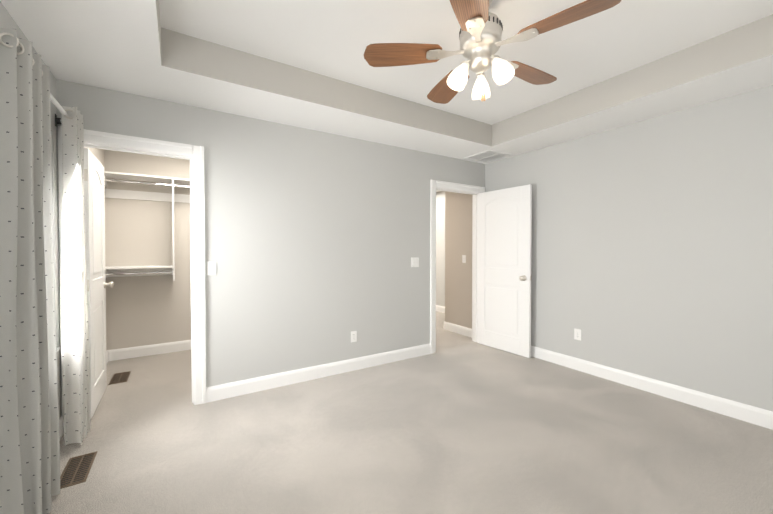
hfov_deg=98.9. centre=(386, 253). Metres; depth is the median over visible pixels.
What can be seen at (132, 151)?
door frame
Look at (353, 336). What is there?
electrical outlet
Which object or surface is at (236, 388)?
baseboard
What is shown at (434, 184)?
door frame
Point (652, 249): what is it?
wall
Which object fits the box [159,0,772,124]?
ceiling
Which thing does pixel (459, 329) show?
baseboard
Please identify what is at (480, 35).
ceiling fan
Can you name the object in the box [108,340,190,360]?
baseboard
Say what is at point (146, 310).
wall
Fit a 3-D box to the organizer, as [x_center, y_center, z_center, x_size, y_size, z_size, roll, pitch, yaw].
[-2.115,-0.288,4.236,2.334,1.195,0.320,-1,1,-32]
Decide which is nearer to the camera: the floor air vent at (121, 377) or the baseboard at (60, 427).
the baseboard at (60, 427)
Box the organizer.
[104,171,189,280]
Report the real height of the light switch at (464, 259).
0.115 m
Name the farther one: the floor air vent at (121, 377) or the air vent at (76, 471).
the floor air vent at (121, 377)
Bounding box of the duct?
[60,453,93,486]
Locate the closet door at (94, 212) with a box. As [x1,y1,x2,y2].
[84,148,113,418]
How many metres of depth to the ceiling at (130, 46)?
2.43 m
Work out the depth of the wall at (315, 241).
3.15 m
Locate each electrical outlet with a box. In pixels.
[351,331,356,341]
[574,328,580,340]
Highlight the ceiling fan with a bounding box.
[364,0,620,103]
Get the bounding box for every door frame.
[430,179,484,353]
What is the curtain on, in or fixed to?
attached to the wall at (7, 21)
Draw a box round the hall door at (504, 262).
[477,184,531,357]
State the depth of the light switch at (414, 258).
3.90 m
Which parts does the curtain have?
rod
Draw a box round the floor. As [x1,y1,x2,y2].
[47,311,772,513]
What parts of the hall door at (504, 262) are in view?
knob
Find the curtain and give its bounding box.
[0,28,90,513]
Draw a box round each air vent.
[60,451,97,488]
[108,371,130,384]
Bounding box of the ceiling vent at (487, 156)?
[464,150,511,162]
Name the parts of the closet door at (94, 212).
knob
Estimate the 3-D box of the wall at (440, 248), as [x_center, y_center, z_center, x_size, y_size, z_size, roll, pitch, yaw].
[1.267,-0.034,6.532,0.120,2.440,3.450,-1,1,-32]
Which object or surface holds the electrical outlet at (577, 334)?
attached to the wall at (652, 249)
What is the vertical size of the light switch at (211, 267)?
0.115 m
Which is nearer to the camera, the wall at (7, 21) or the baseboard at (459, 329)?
the wall at (7, 21)
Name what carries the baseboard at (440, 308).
attached to the wall at (440, 248)
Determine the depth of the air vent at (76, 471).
1.91 m
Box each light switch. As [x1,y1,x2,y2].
[207,261,215,274]
[411,257,418,266]
[462,255,465,262]
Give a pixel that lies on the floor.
(456, 423)
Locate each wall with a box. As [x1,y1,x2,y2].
[0,1,106,417]
[56,79,484,415]
[104,149,190,349]
[436,191,444,306]
[445,85,772,410]
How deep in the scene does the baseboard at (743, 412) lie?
2.85 m
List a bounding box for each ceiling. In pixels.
[0,0,772,163]
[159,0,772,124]
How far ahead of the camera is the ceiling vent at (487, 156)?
4.15 m
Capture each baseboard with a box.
[59,416,62,438]
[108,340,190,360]
[206,343,430,402]
[436,305,444,312]
[443,321,471,337]
[531,346,772,429]

